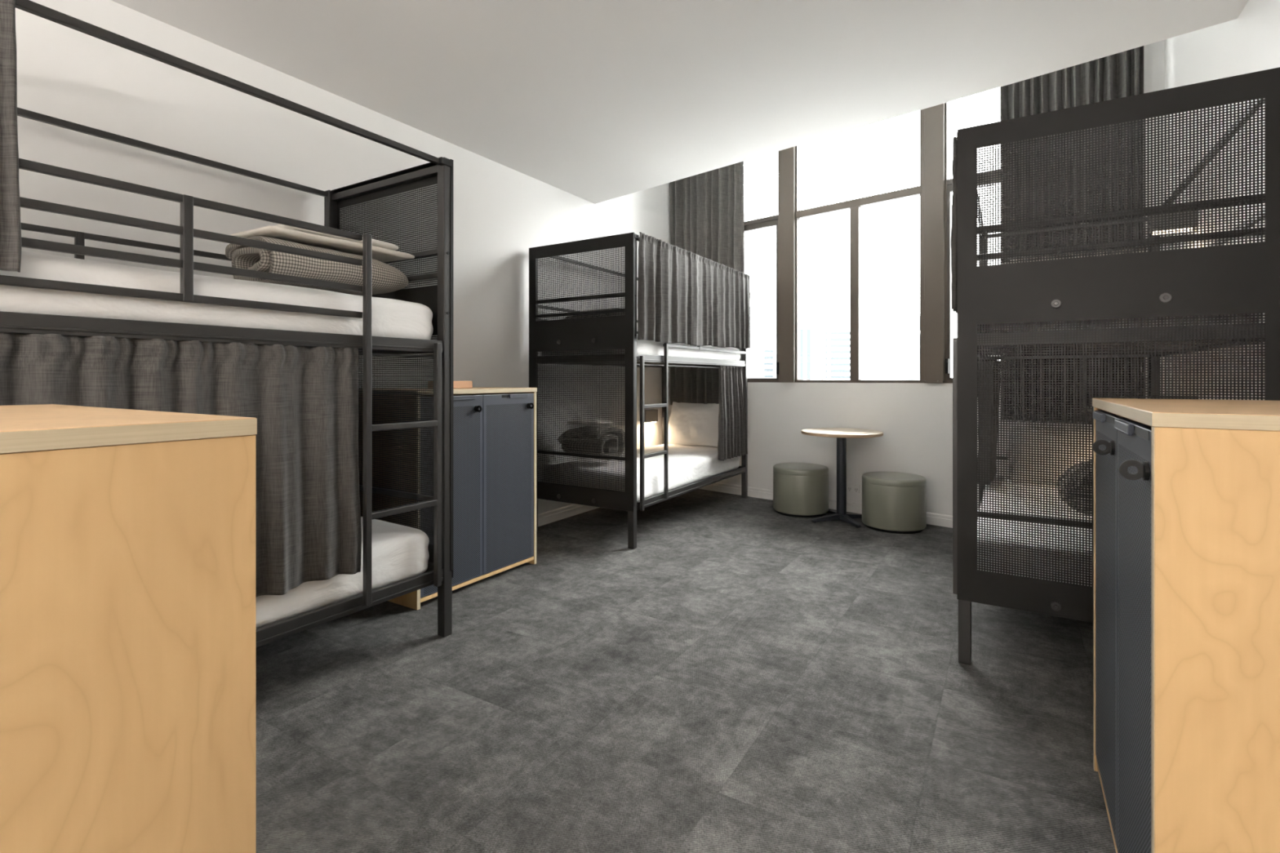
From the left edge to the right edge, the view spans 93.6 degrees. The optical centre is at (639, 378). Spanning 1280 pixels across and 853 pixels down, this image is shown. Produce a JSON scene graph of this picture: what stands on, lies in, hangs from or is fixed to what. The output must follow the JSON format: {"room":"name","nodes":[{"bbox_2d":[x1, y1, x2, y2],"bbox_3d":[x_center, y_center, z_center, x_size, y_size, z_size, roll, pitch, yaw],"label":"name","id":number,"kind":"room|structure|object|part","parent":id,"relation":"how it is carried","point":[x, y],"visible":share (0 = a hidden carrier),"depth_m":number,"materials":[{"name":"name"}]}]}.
{"room":"dormitory","nodes":[
{"label":"dormitory","id":0,"kind":"room"},
{"bbox_2d":[15,0,671,514],"bbox_3d":[-2.175,-0.875,2.893,0.200,4.150,9.439,0,0,32],"label":"wall","id":1,"kind":"structure","parent":0,"point":[500,212],"depth_m":3.02,"materials":[{"name":"white paint"}]},
{"bbox_2d":[537,503,599,526],"bbox_3d":[-2.044,1.152,2.900,0.016,0.096,9.189,0,0,32],"label":"baseboard","id":2,"kind":"structure","parent":1,"relation":"attached to","point":[554,515],"depth_m":5.12,"materials":[{"name":"wood"}]},
{"bbox_2d":[644,408,657,423],"bbox_3d":[0.096,0.399,6.309,0.075,0.137,0.250,0,0,32],"label":"reading lamp","id":3,"kind":"object","parent":1,"relation":"attached to","point":[650,415],"visible":0.77,"depth_m":6.27,"materials":[{"name":"grey"}]},
{"bbox_2d":[111,0,1248,204],"bbox_3d":[-0.265,-2.333,1.861,4.535,1.434,9.689,0,0,32],"label":"ceiling","id":4,"kind":"structure","parent":0,"point":[594,101],"depth_m":3.02,"materials":[{"name":"white paint"}]},
{"bbox_2d":[255,488,1115,852],"bbox_3d":[-0.265,1.250,1.861,4.535,0.100,9.689,0,0,32],"label":"floor","id":5,"kind":"structure","parent":0,"point":[747,676],"depth_m":2.18,"materials":[{"name":"concrete"}]},
{"bbox_2d":[0,404,257,852],"bbox_3d":[-1.143,0.630,0.899,0.924,1.140,0.620,0,0,32],"label":"base cabinet","id":6,"kind":"object","parent":5,"relation":"on","point":[127,536],"visible":1,"depth_m":0.79,"materials":[{"name":"brown wood"}]},
{"bbox_2d":[0,0,453,648],"bbox_3d":[-1.842,0.087,2.158,0.996,2.226,2.166,0,0,32],"label":"bunk bed","id":7,"kind":"object","parent":5,"relation":"on","point":[438,297],"visible":0.58,"depth_m":2.53,"materials":[{"name":"black metal"}]},
{"bbox_2d":[0,0,21,272],"bbox_3d":[-1.813,-0.655,1.291,0.059,0.762,0.684,0,0,32],"label":"curtain","id":8,"kind":"object","parent":7,"relation":"hanging from","point":[10,203],"visible":1,"depth_m":1.56,"materials":[{"name":"grey fabric"}]},
{"bbox_3d":[-2.241,-0.378,2.395,0.022,0.415,2.054,0,0,32],"label":"guard rail","id":9,"kind":"part","parent":7,"relation":"part of","materials":[{"name":"black metal"}]},
{"bbox_3d":[-2.249,-1.003,2.400,0.024,0.026,2.054,0,0,32],"label":"rail","id":10,"kind":"part","parent":7,"relation":"part of","materials":[{"name":"black metal"}]},
{"bbox_2d":[0,332,361,597],"bbox_3d":[-1.564,0.329,1.719,0.071,0.903,1.665,0,0,32],"label":"curtain","id":11,"kind":"object","parent":7,"relation":"hanging from","point":[304,400],"visible":0.53,"depth_m":2.13,"materials":[{"name":"grey fabric"}]},
{"bbox_3d":[-1.560,-0.414,1.734,0.026,0.338,1.644,0,0,32],"label":"guard rail","id":12,"kind":"part","parent":7,"relation":"part of","materials":[{"name":"black metal"}]},
{"bbox_2d":[0,250,433,339],"bbox_3d":[-1.851,-0.257,2.152,0.901,0.212,2.043,0,0,32],"label":"mattress","id":13,"kind":"object","parent":7,"relation":"on","point":[390,317],"visible":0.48,"depth_m":1.96,"materials":[{"name":"white fabric"}]},
{"bbox_2d":[225,235,408,295],"bbox_3d":[-1.407,-0.477,2.691,0.416,0.185,0.694,0,0,32],"label":"folded blanket","id":14,"kind":"object","parent":13,"relation":"on","point":[385,278],"visible":0.65,"depth_m":2.49,"materials":[{"name":"grey fabric"}]},
{"bbox_2d":[231,225,414,262],"bbox_3d":[-1.393,-0.588,2.693,0.322,0.034,0.660,0,0,32],"label":"folded towel","id":15,"kind":"object","parent":14,"relation":"on","point":[380,254],"visible":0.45,"depth_m":2.55,"materials":[{"name":"beige fabric"}]},
{"bbox_2d":[273,223,398,250],"bbox_3d":[-1.400,-0.624,2.721,0.274,0.039,0.510,0,0,32],"label":"folded towel","id":16,"kind":"object","parent":15,"relation":"on","point":[374,242],"visible":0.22,"depth_m":2.64,"materials":[{"name":"beige fabric"}]},
{"bbox_3d":[-1.460,-0.147,1.913,0.032,0.055,2.054,0,0,32],"label":"rail","id":17,"kind":"part","parent":7,"relation":"part of","materials":[{"name":"black metal"}]},
{"bbox_3d":[-1.474,-0.100,1.921,0.012,0.011,2.054,0,0,32],"label":"curtain rod","id":18,"kind":"part","parent":7,"relation":"part of","materials":[{"name":"black metal"}]},
{"bbox_3d":[-1.464,-1.003,1.915,0.024,0.026,2.054,0,0,32],"label":"rail","id":19,"kind":"part","parent":7,"relation":"part of","materials":[{"name":"black metal"}]},
{"bbox_3d":[-1.695,0.087,3.293,0.048,2.226,0.048,0,0,32],"label":"post","id":20,"kind":"part","parent":7,"relation":"part of","materials":[{"name":"black metal"}]},
{"bbox_2d":[255,516,429,629],"bbox_3d":[-1.858,0.791,2.149,0.891,0.231,2.030,0,0,32],"label":"mattress","id":21,"kind":"object","parent":7,"relation":"on","point":[399,553],"visible":0.2,"depth_m":2.52,"materials":[{"name":"white fabric"}]},
{"bbox_3d":[-1.460,0.910,1.913,0.032,0.056,2.054,0,0,32],"label":"rail","id":22,"kind":"part","parent":7,"relation":"part of","materials":[{"name":"black metal"}]},
{"bbox_3d":[-1.300,-0.046,3.059,0.973,1.960,0.038,0,0,32],"label":"panel","id":23,"kind":"part","parent":7,"relation":"part of","materials":[{"name":"black metal"}]},
{"bbox_3d":[-1.302,-0.147,3.056,0.871,0.055,0.030,0,0,32],"label":"rail","id":24,"kind":"part","parent":7,"relation":"part of","materials":[{"name":"black metal"}]},
{"bbox_3d":[-1.304,0.574,3.052,0.871,0.025,0.022,0,0,32],"label":"rail","id":25,"kind":"part","parent":7,"relation":"part of","materials":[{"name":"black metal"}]},
{"bbox_3d":[-1.304,-0.600,3.052,0.871,0.025,0.022,0,0,32],"label":"rail","id":26,"kind":"part","parent":7,"relation":"part of","materials":[{"name":"black metal"}]},
{"bbox_3d":[-1.304,-0.487,3.052,0.871,0.025,0.022,0,0,32],"label":"rail","id":27,"kind":"part","parent":7,"relation":"part of","materials":[{"name":"black metal"}]},
{"bbox_3d":[-1.302,0.910,3.056,0.871,0.055,0.030,0,0,32],"label":"rail","id":28,"kind":"part","parent":7,"relation":"part of","materials":[{"name":"black metal"}]},
{"bbox_3d":[-0.913,0.087,2.810,0.048,2.226,0.048,0,0,32],"label":"post","id":29,"kind":"part","parent":7,"relation":"part of","materials":[{"name":"black metal"}]},
{"bbox_2d":[360,386,537,609],"bbox_3d":[-1.142,0.630,3.643,0.620,1.140,0.924,0,0,32],"label":"base cabinet","id":30,"kind":"object","parent":5,"relation":"on","point":[495,428],"visible":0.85,"depth_m":3.53,"materials":[{"name":"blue wood"}]},
{"bbox_3d":[-1.396,0.643,3.271,0.579,1.114,0.020,0,0,32],"label":"panel","id":31,"kind":"part","parent":30,"relation":"part of","materials":[{"name":"brown wood"}]},
{"bbox_3d":[-1.037,0.621,3.321,0.017,1.050,0.437,0,0,32],"label":"door","id":32,"kind":"part","parent":30,"relation":"part of","materials":[{"name":"blue metal"}]},
{"bbox_2d":[431,380,472,388],"bbox_3d":[-1.165,0.037,3.692,0.150,0.045,0.220,0,0,32],"label":"wooden block","id":33,"kind":"object","parent":30,"relation":"on","point":[456,384],"visible":0.49,"depth_m":3.68,"materials":[{"name":"brown wood"}]},
{"bbox_3d":[-0.923,0.643,4.037,0.579,1.114,0.020,0,0,32],"label":"panel","id":34,"kind":"part","parent":30,"relation":"part of","materials":[{"name":"brown wood"}]},
{"bbox_3d":[-0.806,0.621,3.695,0.017,1.050,0.437,0,0,32],"label":"door","id":35,"kind":"part","parent":30,"relation":"part of","materials":[{"name":"blue metal"}]},
{"bbox_2d":[528,231,747,549],"bbox_3d":[0.112,0.087,5.371,0.996,2.226,2.166,0,0,32],"label":"bunk bed","id":36,"kind":"object","parent":5,"relation":"on","point":[609,332],"visible":0.79,"depth_m":4.45,"materials":[{"name":"black metal"}]},
{"bbox_3d":[-0.836,0.087,4.731,0.048,2.226,0.048,0,0,32],"label":"post","id":37,"kind":"part","parent":36,"relation":"part of","materials":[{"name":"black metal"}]},
{"bbox_3d":[-0.448,-0.147,4.485,0.871,0.055,0.030,0,0,32],"label":"rail","id":38,"kind":"part","parent":36,"relation":"part of","materials":[{"name":"black metal"}]},
{"bbox_3d":[-0.446,0.574,4.489,0.871,0.025,0.022,0,0,32],"label":"rail","id":39,"kind":"part","parent":36,"relation":"part of","materials":[{"name":"black metal"}]},
{"bbox_3d":[-0.446,-0.487,4.489,0.871,0.025,0.022,0,0,32],"label":"rail","id":40,"kind":"part","parent":36,"relation":"part of","materials":[{"name":"black metal"}]},
{"bbox_3d":[-0.446,-0.600,4.489,0.871,0.025,0.022,0,0,32],"label":"rail","id":41,"kind":"part","parent":36,"relation":"part of","materials":[{"name":"black metal"}]},
{"bbox_3d":[-0.450,-0.046,4.482,0.973,1.960,0.038,0,0,32],"label":"panel","id":42,"kind":"part","parent":36,"relation":"part of","materials":[{"name":"black metal"}]},
{"bbox_3d":[-0.278,-0.378,5.622,0.022,0.415,2.054,0,0,32],"label":"guard rail","id":43,"kind":"part","parent":36,"relation":"part of","materials":[{"name":"black metal"}]},
{"bbox_3d":[-0.286,-1.003,5.626,0.024,0.026,2.054,0,0,32],"label":"rail","id":44,"kind":"part","parent":36,"relation":"part of","materials":[{"name":"black metal"}]},
{"bbox_3d":[-0.288,-0.147,5.628,0.028,0.055,2.054,0,0,32],"label":"rail","id":45,"kind":"part","parent":36,"relation":"part of","materials":[{"name":"black metal"}]},
{"bbox_3d":[-0.054,0.087,4.248,0.048,2.226,0.048,0,0,32],"label":"post","id":46,"kind":"part","parent":36,"relation":"part of","materials":[{"name":"black metal"}]},
{"bbox_2d":[545,444,740,501],"bbox_3d":[0.113,0.791,5.389,0.890,0.231,2.029,0,0,32],"label":"mattress","id":47,"kind":"object","parent":36,"relation":"on","point":[687,464],"visible":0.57,"depth_m":5.04,"materials":[{"name":"white fabric"}]},
{"bbox_2d":[560,426,623,460],"bbox_3d":[-0.409,0.515,4.858,0.462,0.262,0.416,0,0,32],"label":"folded blanket","id":48,"kind":"object","parent":47,"relation":"on","point":[583,426],"visible":0.16,"depth_m":4.74,"materials":[{"name":"grey fabric"}]},
{"bbox_2d":[569,419,611,425],"bbox_3d":[-0.404,0.356,4.867,0.300,0.036,0.224,0,0,32],"label":"folded towel","id":49,"kind":"object","parent":48,"relation":"on","point":[582,420],"visible":0.2,"depth_m":4.79,"materials":[{"name":"grey fabric"}]},
{"bbox_2d":[668,401,719,447],"bbox_3d":[0.581,0.465,6.150,0.660,0.438,0.219,0,0,34],"label":"pillow","id":50,"kind":"object","parent":47,"relation":"on","point":[695,424],"visible":0.86,"depth_m":6.09,"materials":[{"name":"white fabric"}]},
{"bbox_2d":[545,336,740,360],"bbox_3d":[0.112,-0.237,5.383,0.892,0.173,2.039,0,0,32],"label":"mattress","id":51,"kind":"object","parent":36,"relation":"on","point":[643,346],"visible":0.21,"depth_m":4.89,"materials":[{"name":"white fabric"}]},
{"bbox_2d":[565,308,623,319],"bbox_3d":[-0.347,-0.446,4.843,0.503,0.212,0.416,0,0,32],"label":"folded blanket","id":52,"kind":"object","parent":51,"relation":"on","point":[607,308],"visible":0.02,"depth_m":4.67,"materials":[{"name":"grey fabric"}]},
{"bbox_3d":[0.268,0.087,6.520,0.048,2.226,0.048,0,0,32],"label":"post","id":53,"kind":"part","parent":36,"relation":"part of","materials":[{"name":"black metal"}]},
{"bbox_3d":[0.489,-0.100,5.148,0.012,0.011,2.054,0,0,32],"label":"curtain rod","id":54,"kind":"part","parent":36,"relation":"part of","materials":[{"name":"black metal"}]},
{"bbox_3d":[0.503,0.910,5.140,0.032,0.056,2.054,0,0,32],"label":"rail","id":55,"kind":"part","parent":36,"relation":"part of","materials":[{"name":"black metal"}]},
{"bbox_3d":[0.503,-0.147,5.140,0.032,0.055,2.054,0,0,32],"label":"rail","id":56,"kind":"part","parent":36,"relation":"part of","materials":[{"name":"black metal"}]},
{"bbox_2d":[637,231,751,348],"bbox_3d":[0.553,-0.652,5.131,0.050,0.770,2.130,0,0,32],"label":"curtain","id":57,"kind":"object","parent":36,"relation":"hanging from","point":[684,296],"visible":1,"depth_m":4.89,"materials":[{"name":"grey fabric"}]},
{"bbox_3d":[0.659,-0.147,6.279,0.871,0.055,0.032,0,0,32],"label":"rail","id":58,"kind":"part","parent":36,"relation":"part of","materials":[{"name":"black metal"}]},
{"bbox_3d":[0.618,-0.414,5.309,0.026,0.338,1.644,0,0,32],"label":"guard rail","id":59,"kind":"part","parent":36,"relation":"part of","materials":[{"name":"black metal"}]},
{"bbox_2d":[717,365,747,461],"bbox_3d":[0.887,0.319,5.715,0.091,0.870,0.673,0,0,32],"label":"curtain","id":60,"kind":"object","parent":36,"relation":"hanging from","point":[732,425],"visible":1,"depth_m":5.66,"materials":[{"name":"grey fabric"}]},
{"bbox_3d":[1.050,0.087,6.037,0.048,2.226,0.048,0,0,32],"label":"post","id":61,"kind":"part","parent":36,"relation":"part of","materials":[{"name":"black metal"}]},
{"bbox_2d":[773,462,828,517],"bbox_3d":[1.441,0.990,5.391,0.480,0.421,0.480,0,0,32],"label":"stool","id":62,"kind":"object","parent":5,"relation":"on","point":[800,490],"visible":1,"depth_m":5.19,"materials":[{"name":"green leather"}]},
{"bbox_3d":[1.441,0.807,5.391,0.480,0.056,0.480,0,0,32],"label":"seat","id":63,"kind":"part","parent":62,"relation":"part of","materials":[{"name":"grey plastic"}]},
{"bbox_2d":[800,427,883,528],"bbox_3d":[1.709,0.823,5.097,0.661,0.755,0.661,0,0,24],"label":"round table","id":64,"kind":"object","parent":5,"relation":"on","point":[841,433],"visible":0.98,"depth_m":5.06,"materials":[{"name":"metal"}]},
{"bbox_2d":[862,471,926,533],"bbox_3d":[2.047,0.990,4.853,0.480,0.421,0.480,0,0,32],"label":"stool","id":65,"kind":"object","parent":5,"relation":"on","point":[893,502],"visible":1,"depth_m":4.66,"materials":[{"name":"green leather"}]},
{"bbox_3d":[2.047,0.807,4.853,0.480,0.056,0.480,0,0,32],"label":"seat","id":66,"kind":"part","parent":65,"relation":"part of","materials":[{"name":"green leather"}]},
{"bbox_2d":[952,66,1279,665],"bbox_3d":[2.316,0.075,3.187,1.024,2.250,2.166,0,0,32],"label":"bunk bed","id":67,"kind":"object","parent":5,"relation":"on","point":[1216,278],"visible":0.78,"depth_m":2.31,"materials":[{"name":"black metal"}]},
{"bbox_2d":[951,136,957,314],"bbox_3d":[1.437,-0.672,2.703,0.048,0.745,0.275,0,0,34],"label":"curtain","id":68,"kind":"object","parent":67,"relation":"hanging from","point":[954,165],"visible":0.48,"depth_m":2.60,"materials":[{"name":"grey fabric"}]},
{"bbox_3d":[1.375,0.075,2.542,0.048,2.250,0.048,0,0,32],"label":"post","id":69,"kind":"part","parent":67,"relation":"part of","materials":[{"name":"black metal"}]},
{"bbox_3d":[1.925,-1.027,3.437,0.024,0.026,2.054,0,0,32],"label":"rail","id":70,"kind":"part","parent":67,"relation":"part of","materials":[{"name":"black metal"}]},
{"bbox_3d":[2.478,0.075,4.331,0.048,2.250,0.048,0,0,32],"label":"post","id":71,"kind":"part","parent":67,"relation":"part of","materials":[{"name":"black metal"}]},
{"bbox_2d":[977,360,1000,484],"bbox_3d":[2.327,0.273,4.019,0.110,0.795,0.563,0,0,35],"label":"curtain","id":72,"kind":"object","parent":67,"relation":"hanging from","point":[977,360],"visible":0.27,"depth_m":3.86,"materials":[{"name":"grey fabric"}]},
{"bbox_2d":[977,476,1091,586],"bbox_3d":[2.331,0.788,3.196,0.918,0.232,2.031,0,0,32],"label":"mattress","id":73,"kind":"object","parent":67,"relation":"on","point":[996,477],"visible":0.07,"depth_m":2.58,"materials":[{"name":"white fabric"}]},
{"bbox_2d":[1007,425,1091,484],"bbox_3d":[2.783,0.500,3.879,0.699,0.352,0.312,0,0,32],"label":"pillow","id":74,"kind":"object","parent":73,"relation":"on","point":[1013,425],"visible":0.16,"depth_m":3.89,"materials":[{"name":"white fabric"}]},
{"bbox_2d":[1057,460,1091,515],"bbox_3d":[2.233,0.496,2.603,0.696,0.299,0.478,0,0,32],"label":"folded blanket","id":75,"kind":"object","parent":73,"relation":"on","point":[1088,460],"visible":0.06,"depth_m":2.63,"materials":[{"name":"grey fabric"}]},
{"bbox_3d":[1.777,0.567,2.292,0.899,0.025,0.022,0,0,32],"label":"rail","id":76,"kind":"part","parent":67,"relation":"part of","materials":[{"name":"black metal"}]},
{"bbox_3d":[2.881,-0.162,4.082,0.899,0.056,0.032,0,0,32],"label":"rail","id":77,"kind":"part","parent":67,"relation":"part of","materials":[{"name":"black metal"}]},
{"bbox_2d":[977,313,1260,333],"bbox_3d":[2.327,-0.274,3.193,0.922,0.216,2.042,0,0,32],"label":"mattress","id":78,"kind":"object","parent":67,"relation":"on","point":[1244,313],"visible":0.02,"depth_m":2.30,"materials":[{"name":"white fabric"}]},
{"bbox_2d":[1001,245,1146,264],"bbox_3d":[1.963,-0.492,2.795,0.592,0.175,0.416,0,0,32],"label":"folded blanket","id":79,"kind":"object","parent":78,"relation":"on","point":[1145,246],"visible":0.05,"depth_m":2.61,"materials":[{"name":"grey fabric"}]},
{"bbox_3d":[1.775,-0.162,2.289,0.899,0.056,0.030,0,0,32],"label":"rail","id":80,"kind":"part","parent":67,"relation":"part of","materials":[{"name":"black metal"}]},
{"bbox_3d":[1.777,-0.506,2.292,0.899,0.025,0.022,0,0,32],"label":"rail","id":81,"kind":"part","parent":67,"relation":"part of","materials":[{"name":"black metal"}]},
{"bbox_3d":[1.777,-0.619,2.292,0.899,0.025,0.022,0,0,32],"label":"rail","id":82,"kind":"part","parent":67,"relation":"part of","materials":[{"name":"black metal"}]},
{"bbox_3d":[3.284,0.075,3.833,0.048,2.250,0.048,0,0,32],"label":"post","id":83,"kind":"part","parent":67,"relation":"part of","materials":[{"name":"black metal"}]},
{"bbox_3d":[2.736,-0.162,2.937,0.028,0.056,2.054,0,0,32],"label":"rail","id":84,"kind":"part","parent":67,"relation":"part of","materials":[{"name":"black metal"}]},
{"bbox_3d":[2.734,-1.027,2.938,0.024,0.026,2.054,0,0,32],"label":"rail","id":85,"kind":"part","parent":67,"relation":"part of","materials":[{"name":"black metal"}]},
{"bbox_3d":[2.727,-0.395,2.943,0.022,0.420,2.054,0,0,32],"label":"guard rail","id":86,"kind":"part","parent":67,"relation":"part of","materials":[{"name":"black metal"}]},
{"bbox_2d":[1092,398,1279,852],"bbox_3d":[1.387,0.630,1.320,0.620,1.140,0.924,0,0,32],"label":"base cabinet","id":87,"kind":"object","parent":5,"relation":"on","point":[1186,492],"visible":1,"depth_m":1.05,"materials":[{"name":"brown wood"}]},
{"bbox_3d":[1.283,0.621,1.643,0.017,1.050,0.437,0,0,32],"label":"door","id":88,"kind":"part","parent":87,"relation":"part of","materials":[{"name":"blue metal"}]},
{"bbox_3d":[1.641,0.643,1.692,0.579,1.114,0.020,0,0,32],"label":"panel","id":89,"kind":"part","parent":87,"relation":"part of","materials":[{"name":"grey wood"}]},
{"bbox_3d":[1.052,0.621,1.269,0.017,1.050,0.437,0,0,32],"label":"door","id":90,"kind":"part","parent":87,"relation":"part of","materials":[{"name":"blue metal"}]},
{"bbox_3d":[1.168,0.643,0.927,0.579,1.114,0.020,0,0,32],"label":"panel","id":91,"kind":"part","parent":87,"relation":"part of","materials":[{"name":"brown wood"}]},
{"bbox_2d":[678,39,1164,515],"bbox_3d":[1.980,-0.875,5.462,4.811,4.150,0.201,0,0,43],"label":"wall","id":92,"kind":"structure","parent":0,"point":[915,420],"depth_m":5.29,"materials":[{"name":"white paint"}]},
{"bbox_2d":[698,482,952,528],"bbox_3d":[1.907,1.152,5.383,4.211,0.096,0.016,0,0,43],"label":"baseboard","id":93,"kind":"structure","parent":92,"relation":"attached to","point":[936,519],"depth_m":5.53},
{"bbox_2d":[846,484,859,493],"bbox_3d":[1.909,0.986,5.380,0.116,0.073,0.017,0,0,43],"label":"power outlet","id":94,"kind":"object","parent":92,"relation":"attached to","point":[853,488],"visible":1,"depth_m":5.38,"materials":[{"name":"grey plastic"}]},
{"bbox_2d":[744,102,1000,382],"bbox_3d":[1.917,-1.455,5.425,3.980,2.986,0.120,0,0,43],"label":"window","id":95,"kind":"structure","parent":92,"relation":"in","point":[935,190],"depth_m":5.21,"materials":[{"name":"brown metal"}]},
{"bbox_2d":[670,160,744,404],"bbox_3d":[0.698,-1.278,6.426,0.948,3.145,0.116,0,0,42],"label":"window curtain","id":96,"kind":"object","parent":95,"relation":"hanging from","point":[707,209],"visible":0.47,"depth_m":6.39,"materials":[{"name":"grey fabric"}]},
{"bbox_3d":[0.934,-0.801,6.343,1.210,1.628,0.058,0,0,43],"label":"sash frame","id":97,"kind":"part","parent":95,"relation":"part of","materials":[{"name":"brown metal"}]},
{"bbox_3d":[2.934,-0.801,4.504,1.157,1.628,0.058,0,0,43],"label":"sash frame","id":98,"kind":"part","parent":95,"relation":"part of","materials":[{"name":"brown metal"}]},
{"bbox_2d":[1000,45,1143,423],"bbox_3d":[3.003,-1.270,4.229,0.828,3.160,0.127,0,0,43],"label":"window curtain","id":99,"kind":"object","parent":95,"relation":"hanging from","point":[1121,74],"visible":0.09,"depth_m":4.20,"materials":[{"name":"grey fabric"}]},
{"bbox_2d":[1164,0,1279,399],"bbox_3d":[1.291,-0.875,0.255,0.200,4.150,8.590,0,0,32],"label":"wall","id":100,"kind":"structure","parent":0,"point":[1250,42],"depth_m":2.84,"materials":[{"name":"white paint"}]},
{"bbox_2d":[1146,210,1196,235],"bbox_3d":[2.955,-0.878,3.338,0.200,0.137,0.075,0,0,32],"label":"reading lamp","id":101,"kind":"object","parent":100,"relation":"attached to","point":[1195,211],"visible":0.06,"depth_m":3.31,"materials":[{"name":"grey"}]},
{"bbox_2d":[1146,395,1196,399],"bbox_3d":[2.955,0.164,3.338,0.200,0.137,0.075,0,0,32],"label":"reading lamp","id":102,"kind":"object","parent":100,"relation":"attached to","point":[1149,395],"visible":0.14,"depth_m":3.31,"materials":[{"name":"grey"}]},
{"label":"outside","id":103,"kind":"structure","parent":0,"visible":0},
{"bbox_3d":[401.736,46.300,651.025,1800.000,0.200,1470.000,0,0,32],"label":"ground","id":104,"kind":"structure","parent":103,"visible":0},
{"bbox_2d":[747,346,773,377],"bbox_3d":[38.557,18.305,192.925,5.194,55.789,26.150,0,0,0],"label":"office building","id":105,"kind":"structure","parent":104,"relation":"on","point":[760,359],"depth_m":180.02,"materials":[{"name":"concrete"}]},
{"bbox_2d":[773,327,823,379],"bbox_3d":[42.536,16.690,162.725,6.826,59.019,26.550,0,0,0],"label":"office building","id":106,"kind":"structure","parent":104,"relation":"on","point":[811,339],"depth_m":149.86,"materials":[{"name":"concrete"}]},
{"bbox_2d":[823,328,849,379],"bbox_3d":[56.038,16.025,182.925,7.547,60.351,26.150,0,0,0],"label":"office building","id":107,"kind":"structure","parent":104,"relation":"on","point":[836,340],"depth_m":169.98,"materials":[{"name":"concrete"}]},
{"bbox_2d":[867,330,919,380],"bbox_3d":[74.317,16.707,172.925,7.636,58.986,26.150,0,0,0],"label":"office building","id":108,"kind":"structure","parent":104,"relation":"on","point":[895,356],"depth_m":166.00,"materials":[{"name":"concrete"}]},
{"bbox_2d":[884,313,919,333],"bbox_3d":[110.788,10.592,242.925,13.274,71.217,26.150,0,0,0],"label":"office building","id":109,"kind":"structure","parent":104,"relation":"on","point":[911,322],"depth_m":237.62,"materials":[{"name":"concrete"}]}
]}

